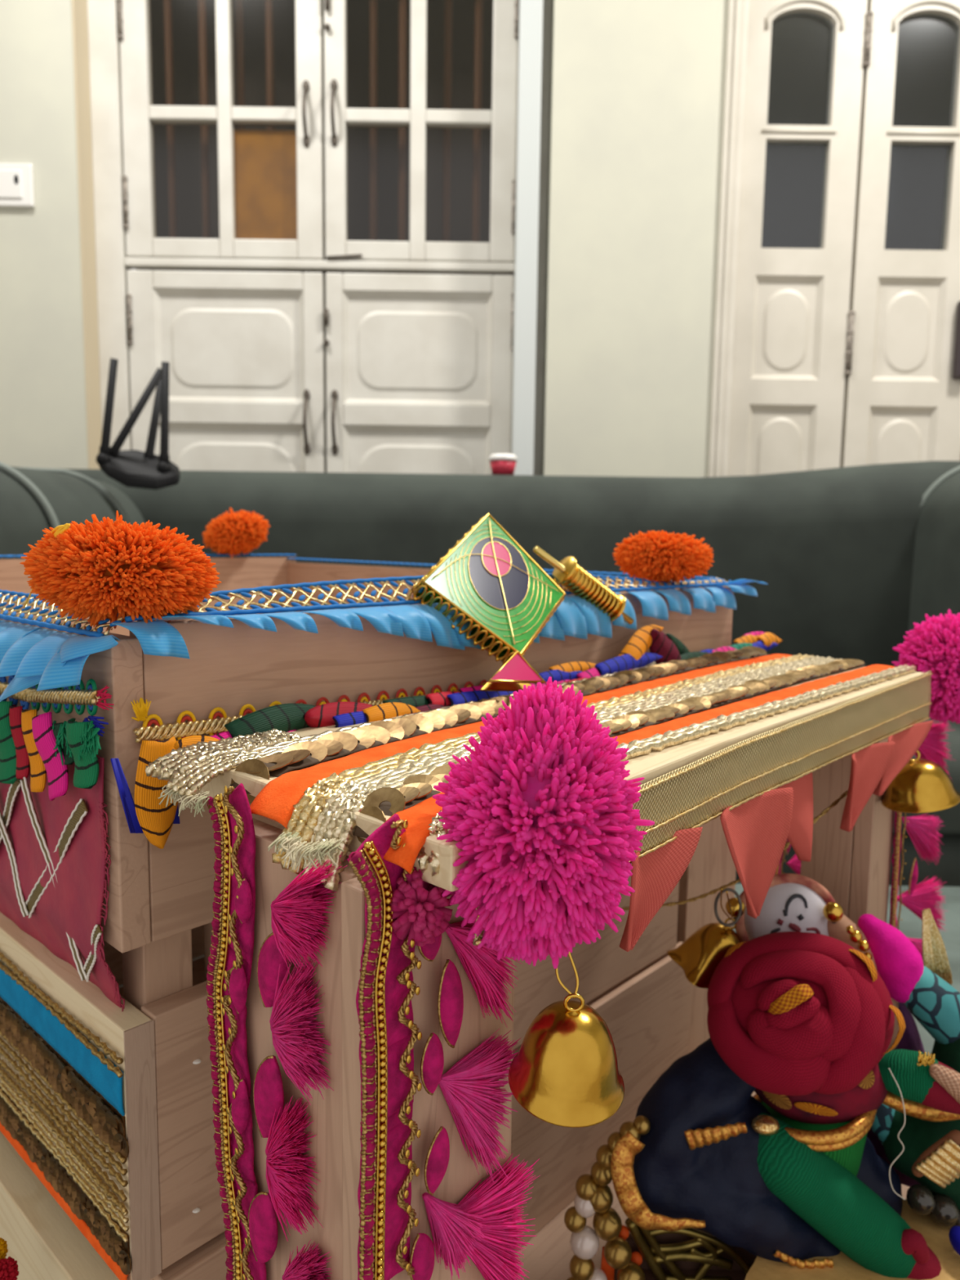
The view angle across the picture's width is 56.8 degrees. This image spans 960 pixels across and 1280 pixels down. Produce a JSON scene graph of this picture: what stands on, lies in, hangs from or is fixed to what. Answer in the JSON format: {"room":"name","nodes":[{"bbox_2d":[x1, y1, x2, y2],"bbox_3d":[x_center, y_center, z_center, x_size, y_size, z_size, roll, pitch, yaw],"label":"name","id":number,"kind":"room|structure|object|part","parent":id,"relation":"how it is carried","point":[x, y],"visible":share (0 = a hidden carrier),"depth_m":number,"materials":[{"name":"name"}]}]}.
{"room":"living room","nodes":[
{"label":"living room","id":0,"kind":"room"},
{"bbox_2d":[0,0,728,477],"bbox_3d":[0.015,-1.072,2.323,6.400,3.000,0.160,1,7,0],"label":"wall","id":1,"kind":"structure","parent":0,"point":[637,86],"depth_m":2.25,"materials":[{"name":"paint"}]},
{"bbox_2d":[0,163,35,207],"bbox_3d":[-1.203,-1.142,2.228,0.162,0.104,0.017,1,7,0],"label":"wall switch","id":2,"kind":"object","parent":1,"relation":"attached to","point":[16,180],"visible":1,"depth_m":2.22,"materials":[{"name":"white plastic"}]},
{"bbox_2d":[71,0,551,475],"bbox_3d":[-0.422,-0.900,2.438,1.191,2.620,0.372,1,7,0],"label":"door","id":3,"kind":"structure","parent":1,"relation":"in","point":[330,216],"depth_m":2.37,"materials":[{"name":"paint"}]},
{"bbox_3d":[-0.671,-0.788,2.386,0.398,0.290,0.026,1,7,0],"label":"panel","id":4,"kind":"part","parent":3,"relation":"part of","materials":[{"name":"paint"}]},
{"bbox_3d":[-0.677,-0.398,2.430,0.398,0.375,0.026,1,7,0],"label":"panel","id":5,"kind":"part","parent":3,"relation":"part of","materials":[{"name":"paint"}]},
{"bbox_3d":[-0.451,-1.363,2.288,0.018,0.165,0.041,1,7,0],"label":"handle","id":6,"kind":"part","parent":3,"relation":"part of","materials":[{"name":"metal"}]},
{"bbox_3d":[-0.467,-0.585,2.377,0.018,0.174,0.041,1,7,0],"label":"handle","id":7,"kind":"part","parent":3,"relation":"part of","materials":[{"name":"metal"}]},
{"bbox_3d":[-0.423,-0.994,2.360,1.033,0.022,0.034,1,7,0],"label":"rail","id":8,"kind":"part","parent":3,"relation":"part of","materials":[{"name":"paint"}]},
{"bbox_3d":[-0.378,-1.365,2.287,0.018,0.165,0.041,1,7,0],"label":"handle","id":9,"kind":"part","parent":3,"relation":"part of","materials":[{"name":"metal"}]},
{"bbox_3d":[-0.391,-0.584,2.377,0.018,0.174,0.041,1,7,0],"label":"handle","id":10,"kind":"part","parent":3,"relation":"part of","materials":[{"name":"metal"}]},
{"bbox_3d":[-0.173,-0.391,2.430,0.398,0.375,0.026,1,7,0],"label":"panel","id":11,"kind":"part","parent":3,"relation":"part of","materials":[{"name":"paint"}]},
{"bbox_3d":[-0.168,-0.780,2.386,0.398,0.290,0.026,1,7,0],"label":"panel","id":12,"kind":"part","parent":3,"relation":"part of","materials":[{"name":"paint"}]},
{"bbox_2d":[707,0,959,477],"bbox_3d":[1.146,-0.871,2.378,1.090,2.620,0.263,1,7,0],"label":"door","id":13,"kind":"structure","parent":1,"relation":"in","point":[837,338],"depth_m":2.31,"materials":[{"name":"paint"}]},
{"bbox_3d":[1.146,-0.862,2.298,1.090,2.620,0.103,1,7,0],"label":"frame","id":14,"kind":"part","parent":13,"relation":"part of","materials":[{"name":"paint"}]},
{"bbox_3d":[0.795,-0.482,2.361,0.179,0.278,0.026,1,7,0],"label":"panel","id":15,"kind":"part","parent":13,"relation":"part of","materials":[{"name":"paint"}]},
{"bbox_3d":[0.799,-0.814,2.323,0.179,0.262,0.026,1,7,0],"label":"panel","id":16,"kind":"part","parent":13,"relation":"part of","materials":[{"name":"paint"}]},
{"bbox_3d":[0.812,-1.446,2.236,0.197,0.320,0.009,1,7,0],"label":"moulding","id":17,"kind":"part","parent":13,"relation":"part of","materials":[{"name":"paint"}]},
{"bbox_3d":[1.112,-0.478,2.361,0.179,0.278,0.026,1,7,0],"label":"panel","id":18,"kind":"part","parent":13,"relation":"part of","materials":[{"name":"paint"}]},
{"bbox_3d":[1.117,-0.810,2.323,0.179,0.262,0.026,1,7,0],"label":"panel","id":19,"kind":"part","parent":13,"relation":"part of","materials":[{"name":"paint"}]},
{"bbox_3d":[1.130,-1.442,2.236,0.197,0.320,0.009,1,7,0],"label":"moulding","id":20,"kind":"part","parent":13,"relation":"part of","materials":[{"name":"paint"}]},
{"bbox_3d":[-0.008,0.589,1.225,6.400,0.050,3.500,1,7,0],"label":"floor","id":21,"kind":"structure","parent":0,"visible":0},
{"bbox_2d":[0,460,959,886],"bbox_3d":[0.010,0.103,1.492,2.584,0.854,0.780,1,7,0],"label":"sofa","id":22,"kind":"object","parent":21,"relation":"on","point":[851,557],"visible":0.31,"depth_m":1.61,"materials":[{"name":"fabric"}]},
{"bbox_3d":[-0.899,0.056,1.488,0.605,0.684,0.620,1,7,0],"label":"armrest","id":23,"kind":"part","parent":22,"relation":"part of","materials":[{"name":"fabric"}]},
{"bbox_2d":[96,357,180,489],"bbox_3d":[-0.570,-0.357,1.485,0.138,0.212,0.058,1,7,0],"label":"router","id":24,"kind":"object","parent":22,"relation":"on","point":[135,468],"visible":1,"depth_m":1.48,"materials":[{"name":"black plastic"}]},
{"bbox_2d":[488,453,517,475],"bbox_3d":[0.044,-0.338,1.712,0.055,0.038,0.055,1,7,0],"label":"cup","id":25,"kind":"object","parent":22,"relation":"on","point":[500,464],"visible":0.99,"depth_m":1.69,"materials":[{"name":"red plastic"}]},
{"bbox_3d":[0.045,-0.351,1.711,0.055,0.012,0.055,1,7,0],"label":"lid","id":26,"kind":"part","parent":25,"relation":"part of","materials":[{"name":"white plastic"}]},
{"bbox_3d":[-0.012,0.015,1.728,2.537,0.734,0.291,1,7,0],"label":"backrest","id":27,"kind":"part","parent":22,"relation":"part of","materials":[{"name":"fabric"}]},
{"bbox_3d":[-0.016,0.315,1.420,2.137,0.210,0.550,1,7,0],"label":"seat","id":28,"kind":"part","parent":22,"relation":"part of","materials":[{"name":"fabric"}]},
{"bbox_2d":[893,717,959,834],"bbox_3d":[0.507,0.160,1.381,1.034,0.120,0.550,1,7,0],"label":"bell","id":29,"kind":"object","parent":22,"relation":"on","point":[950,816],"depth_m":1.11,"materials":[{"name":"metal"}]},
{"bbox_3d":[1.029,0.065,1.455,0.533,0.726,0.680,1,7,0],"label":"armrest","id":30,"kind":"part","parent":22,"relation":"part of","materials":[{"name":"fabric"}]},
{"bbox_2d":[120,883,959,1055],"bbox_3d":[0.023,0.491,0.600,1.300,0.288,1.000,1,7,0],"label":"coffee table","id":31,"kind":"object","parent":21,"relation":"on","point":[910,926],"visible":0.02,"depth_m":0.96,"materials":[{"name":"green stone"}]},
{"bbox_2d":[0,556,933,1279],"bbox_3d":[-0.048,0.158,0.521,0.752,0.390,0.468,7,9,42],"label":"wooden crate","id":32,"kind":"object","parent":31,"relation":"on","point":[108,1171],"visible":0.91,"depth_m":0.31,"materials":[{"name":"brown wood"}]},
{"bbox_2d":[0,1237,8,1259],"bbox_3d":[-0.176,0.223,0.324,0.008,0.008,0.008,1,7,0],"label":"pompom","id":33,"kind":"object","parent":32,"relation":"on","point":[3,1246],"visible":1,"depth_m":0.32,"materials":[{"name":"yellow fabric"}]},
{"bbox_2d":[0,1256,18,1279],"bbox_3d":[-0.171,0.228,0.319,0.010,0.010,0.010,1,7,0],"label":"pompom","id":34,"kind":"object","parent":32,"relation":"on","point":[9,1266],"visible":1,"depth_m":0.32,"materials":[{"name":"red fabric"}]},
{"bbox_2d":[0,675,114,800],"bbox_3d":[-0.162,0.033,0.311,0.141,0.052,0.009,7,9,42],"label":"trim","id":35,"kind":"structure","parent":32,"relation":"attached to","point":[28,740],"depth_m":0.29,"materials":[{"name":"multicoloured"}]},
{"bbox_3d":[-0.165,0.077,0.332,0.137,0.093,0.012,7,9,42],"label":"fabric panel","id":36,"kind":"part","parent":32,"relation":"part of","materials":[{"name":"pink fabric"}]},
{"bbox_2d":[0,589,127,702],"bbox_3d":[-0.285,-0.011,0.425,0.488,0.038,0.026,7,9,42],"label":"trim","id":37,"kind":"structure","parent":32,"relation":"on","point":[49,659],"depth_m":0.29,"materials":[{"name":"blue fabric"}]},
{"bbox_2d":[23,523,71,608],"bbox_3d":[-0.140,-0.023,0.287,0.005,0.030,0.056,-4,8,-37],"label":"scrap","id":38,"kind":"object","parent":37,"relation":"on","point":[61,529],"visible":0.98,"depth_m":0.27,"materials":[{"name":"orange fabric"}]},
{"bbox_3d":[-0.174,0.157,0.343,0.160,0.015,0.003,7,9,42],"label":"sequin trim","id":39,"kind":"part","parent":32,"relation":"part of","materials":[{"name":"beige fabric"}]},
{"bbox_3d":[-0.174,0.198,0.347,0.160,0.013,0.003,7,9,42],"label":"sequin trim","id":40,"kind":"part","parent":32,"relation":"part of","materials":[{"name":"beige fabric"}]},
{"bbox_2d":[19,510,221,630],"bbox_3d":[-0.114,-0.022,0.283,0.057,0.038,0.050,-3,8,-30],"label":"pompom","id":41,"kind":"object","parent":32,"relation":"on","point":[100,571],"visible":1,"depth_m":0.27,"materials":[{"name":"orange fabric"}]},
{"bbox_2d":[0,553,296,558],"bbox_3d":[-0.325,-0.070,0.740,0.011,0.002,0.409,7,9,42],"label":"trim","id":42,"kind":"structure","parent":32,"relation":"on","point":[251,554],"depth_m":0.83,"materials":[{"name":"blue fabric"}]},
{"bbox_3d":[-0.115,0.224,0.326,0.017,0.279,0.018,7,9,42],"label":"corner post","id":43,"kind":"part","parent":32,"relation":"part of","materials":[{"name":"brown wood"}]},
{"bbox_2d":[192,1207,199,1213],"bbox_3d":[-0.100,0.201,0.312,0.003,0.001,0.002,1,7,0],"label":"screw","id":44,"kind":"object","parent":32,"relation":"on","point":[195,1210],"depth_m":0.31,"materials":[{"name":"silver metal"}]},
{"bbox_2d":[192,1058,201,1064],"bbox_3d":[-0.098,0.146,0.307,0.003,0.001,0.003,1,7,0],"label":"screw","id":45,"kind":"object","parent":32,"relation":"on","point":[195,1061],"depth_m":0.31,"materials":[{"name":"silver metal"}]},
{"bbox_3d":[-0.097,0.222,0.342,0.011,0.279,0.010,7,9,42],"label":"corner post","id":46,"kind":"part","parent":32,"relation":"part of","materials":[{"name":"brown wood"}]},
{"bbox_2d":[202,507,270,558],"bbox_3d":[-0.230,-0.100,0.833,0.062,0.047,0.055,0,7,-5],"label":"pompom","id":47,"kind":"object","parent":32,"relation":"on","point":[232,533],"visible":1,"depth_m":0.82,"materials":[{"name":"orange fabric"}]},
{"bbox_2d":[205,782,347,1279],"bbox_3d":[-0.055,0.117,0.234,0.059,0.157,0.014,7,9,44],"label":"trim","id":48,"kind":"structure","parent":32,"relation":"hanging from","point":[250,1219],"depth_m":0.23,"materials":[{"name":"fabric"}]},
{"bbox_3d":[-0.070,0.117,0.246,0.011,0.152,0.002,7,9,42],"label":"bead chain","id":49,"kind":"part","parent":48,"relation":"part of","materials":[{"name":"gold metal"}]},
{"bbox_2d":[111,573,768,658],"bbox_3d":[0.034,-0.016,0.428,0.023,0.034,0.430,7,9,43],"label":"trim","id":50,"kind":"structure","parent":32,"relation":"on","point":[575,616],"depth_m":0.35,"materials":[{"name":"blue fabric"}]},
{"bbox_2d":[612,530,714,582],"bbox_3d":[0.106,-0.048,0.516,0.059,0.031,0.045,0,7,-9],"label":"pompom","id":51,"kind":"object","parent":50,"relation":"on","point":[662,556],"visible":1,"depth_m":0.50,"materials":[{"name":"orange fabric"}]},
{"bbox_2d":[347,813,539,1279],"bbox_3d":[-0.006,0.112,0.220,0.015,0.149,0.063,6,8,37],"label":"trim","id":52,"kind":"structure","parent":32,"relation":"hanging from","point":[403,911],"depth_m":0.21,"materials":[{"name":"fabric"}]},
{"bbox_3d":[-0.023,0.098,0.202,0.002,0.110,0.009,7,9,42],"label":"bead chain","id":53,"kind":"part","parent":52,"relation":"part of","materials":[{"name":"gold metal"}]},
{"bbox_2d":[110,624,782,848],"bbox_3d":[0.047,0.023,0.431,0.022,0.053,0.454,7,9,42],"label":"trim","id":54,"kind":"structure","parent":32,"relation":"attached to","point":[145,815],"depth_m":0.31,"materials":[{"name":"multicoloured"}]},
{"bbox_2d":[412,513,566,691],"bbox_3d":[0.008,-0.019,0.388,0.056,0.075,0.092,3,7,21],"label":"ornament","id":55,"kind":"object","parent":32,"relation":"on","point":[486,577],"visible":1,"depth_m":0.38,"materials":[{"name":"green paper"}]},
{"bbox_3d":[0.003,-0.021,0.396,0.037,0.057,0.075,3,7,21],"label":"plate","id":56,"kind":"part","parent":55,"relation":"part of","materials":[{"name":"gold metal"}]},
{"bbox_3d":[0.048,0.024,0.391,0.021,0.013,0.369,6,8,39],"label":"sequin trim","id":57,"kind":"part","parent":32,"relation":"part of","materials":[{"name":"beige fabric"}]},
{"bbox_2d":[286,557,717,579],"bbox_3d":[-0.019,-0.060,0.726,0.464,0.003,0.011,7,9,42],"label":"trim","id":58,"kind":"structure","parent":32,"relation":"on","point":[620,574],"depth_m":0.76,"materials":[{"name":"blue fabric"}]},
{"bbox_2d":[432,676,654,968],"bbox_3d":[0.014,0.042,0.204,0.050,0.065,0.042,1,7,0],"label":"pompom","id":59,"kind":"object","parent":32,"relation":"on","point":[541,812],"visible":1,"depth_m":0.19,"materials":[{"name":"pink fabric"}]},
{"bbox_2d":[507,951,624,1127],"bbox_3d":[0.022,0.095,0.223,0.029,0.040,0.029,1,7,0],"label":"bell","id":60,"kind":"object","parent":59,"relation":"hanging from","point":[565,1073],"visible":0.99,"depth_m":0.21,"materials":[{"name":"gold metal"}]},
{"bbox_2d":[533,545,633,624],"bbox_3d":[0.052,-0.027,0.443,0.064,0.040,0.017,-3,8,-32],"label":"ornament","id":61,"kind":"object","parent":32,"relation":"on","point":[567,573],"visible":1,"depth_m":0.44,"materials":[{"name":"gold metal"}]},
{"bbox_3d":[0.087,0.029,0.355,0.020,0.012,0.368,6,9,39],"label":"sequin trim","id":62,"kind":"part","parent":32,"relation":"part of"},
{"bbox_2d":[564,1115,756,1279],"bbox_3d":[0.145,0.273,0.401,0.180,0.118,0.180,-5,9,-40],"label":"bead garland","id":63,"kind":"object","parent":32,"relation":"on","point":[632,1251],"visible":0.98,"depth_m":0.40,"materials":[{"name":"brown metal"}]},
{"bbox_3d":[0.106,0.295,0.414,0.084,0.048,0.004,1,7,0],"label":"plate","id":64,"kind":"part","parent":63,"relation":"part of","materials":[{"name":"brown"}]},
{"bbox_2d":[744,1198,959,1279],"bbox_3d":[0.171,0.284,0.374,0.123,0.024,0.122,1,7,0],"label":"wooden board","id":65,"kind":"object","parent":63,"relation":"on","point":[935,1236],"visible":0.3,"depth_m":0.38,"materials":[{"name":"beige wood"}]},
{"bbox_2d":[610,931,941,1279],"bbox_3d":[0.131,0.211,0.410,0.148,0.157,0.080,1,7,0],"label":"doll","id":66,"kind":"object","parent":65,"relation":"on","point":[790,1172],"visible":1,"depth_m":0.39,"materials":[{"name":"multicoloured"}]},
{"bbox_3d":[0.154,0.248,0.393,0.079,0.063,0.032,3,7,16],"label":"arm","id":67,"kind":"part","parent":66,"relation":"part of"},
{"bbox_2d":[877,1038,959,1209],"bbox_3d":[0.214,0.225,0.414,0.072,0.106,0.052,-4,8,-38],"label":"doll","id":68,"kind":"object","parent":65,"relation":"on","point":[929,1086],"visible":0.92,"depth_m":0.40,"materials":[{"name":"green fabric"}]},
{"bbox_3d":[0.193,0.197,0.401,0.032,0.021,0.021,3,7,22],"label":"arm","id":69,"kind":"part","parent":68,"relation":"part of"},
{"bbox_3d":[0.201,0.211,0.402,0.040,0.012,0.009,3,7,15],"label":"orange sash","id":70,"kind":"part","parent":68,"relation":"part of","materials":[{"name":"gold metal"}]},
{"bbox_2d":[906,1184,935,1215],"bbox_3d":[0.202,0.256,0.406,0.012,0.012,0.012,1,7,0],"label":"bead","id":71,"kind":"object","parent":65,"relation":"on","point":[919,1197],"visible":1,"depth_m":0.40,"materials":[{"name":"grey metal"}]},
{"bbox_2d":[928,1193,959,1227],"bbox_3d":[0.212,0.261,0.407,0.013,0.013,0.013,1,7,0],"label":"bead","id":72,"kind":"object","parent":65,"relation":"on","point":[946,1214],"visible":1,"depth_m":0.40,"materials":[{"name":"grey metal"}]},
{"bbox_2d":[948,1226,959,1255],"bbox_3d":[0.211,0.263,0.387,0.011,0.010,0.016,1,7,0],"label":"bead","id":73,"kind":"object","parent":65,"relation":"on","point":[954,1232],"visible":1,"depth_m":0.39,"materials":[{"name":"blue plastic"}]},
{"bbox_2d":[951,1209,959,1227],"bbox_3d":[0.221,0.267,0.407,0.012,0.012,0.012,1,7,0],"label":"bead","id":74,"kind":"object","parent":65,"relation":"on","point":[957,1224],"visible":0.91,"depth_m":0.40,"materials":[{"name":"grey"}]},
{"bbox_2d":[619,826,702,951],"bbox_3d":[0.053,0.075,0.268,0.009,0.032,0.039,7,9,42],"label":"flag","id":75,"kind":"object","parent":32,"relation":"hanging from","point":[655,874],"visible":0.97,"depth_m":0.27,"materials":[{"name":"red fabric"}]},
{"bbox_3d":[0.133,0.196,0.593,0.018,0.279,0.016,7,9,42],"label":"corner post","id":76,"kind":"part","parent":32,"relation":"part of","materials":[{"name":"brown wood"}]},
{"bbox_3d":[0.158,0.194,0.617,0.014,0.279,0.053,7,9,42],"label":"corner post","id":77,"kind":"part","parent":32,"relation":"part of","materials":[{"name":"brown wood"}]},
{"bbox_2d":[621,790,848,910],"bbox_3d":[0.140,0.093,0.417,0.159,0.076,0.044,-1,7,-14],"label":"cord","id":78,"kind":"object","parent":32,"relation":"hanging from","point":[844,794],"visible":0.43,"depth_m":0.41,"materials":[{"name":"fabric"}]},
{"bbox_2d":[714,888,742,926],"bbox_3d":[0.117,0.126,0.418,0.013,0.018,0.003,1,7,0],"label":"ring","id":79,"kind":"object","parent":78,"relation":"hanging from","point":[731,890],"visible":1,"depth_m":0.42,"materials":[{"name":"metal"}]},
{"bbox_2d":[666,888,740,988],"bbox_3d":[0.109,0.143,0.439,0.036,0.069,0.059,4,7,27],"label":"bell","id":80,"kind":"object","parent":79,"relation":"hanging from","point":[699,956],"visible":0.77,"depth_m":0.44,"materials":[{"name":"gold metal"}]},
{"bbox_2d":[720,786,793,918],"bbox_3d":[0.094,0.080,0.317,0.010,0.049,0.055,7,9,42],"label":"flag","id":81,"kind":"object","parent":32,"relation":"hanging from","point":[756,831],"visible":1,"depth_m":0.33,"materials":[{"name":"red fabric"}]},
{"bbox_2d":[774,838,800,875],"bbox_3d":[0.228,0.139,0.637,0.084,0.095,0.013,-5,9,-43],"label":"trim","id":82,"kind":"structure","parent":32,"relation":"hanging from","point":[794,864],"depth_m":0.63,"materials":[{"name":"fabric"}]},
{"bbox_2d":[775,772,813,861],"bbox_3d":[0.128,0.071,0.362,0.013,0.038,0.053,7,9,42],"label":"flag","id":83,"kind":"object","parent":32,"relation":"hanging from","point":[801,828],"visible":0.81,"depth_m":0.36,"materials":[{"name":"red fabric"}]},
{"bbox_2d":[725,873,959,1186],"bbox_3d":[0.196,0.211,0.468,0.133,0.183,0.089,3,7,17],"label":"doll","id":84,"kind":"object","parent":32,"relation":"on","point":[793,902],"visible":0.22,"depth_m":0.43,"materials":[{"name":"multicoloured"}]},
{"bbox_2d":[776,918,783,925],"bbox_3d":[0.149,0.140,0.441,0.003,0.003,0.003,4,7,26],"label":"bindi","id":85,"kind":"object","parent":84,"relation":"on","point":[780,922],"depth_m":0.44,"materials":[{"name":"red"}]},
{"bbox_2d":[921,908,952,985],"bbox_3d":[0.232,0.156,0.450,0.016,0.039,0.005,1,7,0],"label":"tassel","id":86,"kind":"object","parent":84,"relation":"attached to","point":[935,957],"visible":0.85,"depth_m":0.45,"materials":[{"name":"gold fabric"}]},
{"bbox_2d":[840,741,895,831],"bbox_3d":[0.171,0.067,0.399,0.011,0.037,0.049,7,9,42],"label":"flag","id":87,"kind":"object","parent":32,"relation":"hanging from","point":[869,764],"visible":1,"depth_m":0.40,"materials":[{"name":"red fabric"}]},
{"bbox_2d":[872,720,933,795],"bbox_3d":[0.208,0.058,0.439,0.010,0.030,0.066,7,9,42],"label":"flag","id":88,"kind":"object","parent":32,"relation":"hanging from","point":[908,741],"visible":0.91,"depth_m":0.44,"materials":[{"name":"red fabric"}]},
{"bbox_2d":[880,750,959,813],"bbox_3d":[0.235,0.065,0.471,0.038,0.049,0.039,1,7,0],"label":"bell","id":89,"kind":"object","parent":32,"relation":"hanging from","point":[922,785],"visible":0.88,"depth_m":0.46,"materials":[{"name":"gold metal"}]},
{"bbox_2d":[888,720,953,958],"bbox_3d":[0.263,0.134,0.535,0.112,0.170,0.014,-6,9,-44],"label":"trim","id":90,"kind":"structure","parent":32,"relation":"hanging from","point":[921,896],"depth_m":0.53,"materials":[{"name":"fabric"}]},
{"bbox_3d":[0.234,0.130,0.500,0.001,0.153,0.020,7,9,42],"label":"bead chain","id":91,"kind":"part","parent":90,"relation":"part of","materials":[{"name":"gold metal"}]},
{"bbox_2d":[891,608,959,724],"bbox_3d":[0.275,0.016,0.516,0.064,0.067,0.052,0,7,-3],"label":"pompom","id":92,"kind":"object","parent":32,"relation":"attached to","point":[933,646],"visible":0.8,"depth_m":0.50,"materials":[{"name":"pink fabric"}]}
]}

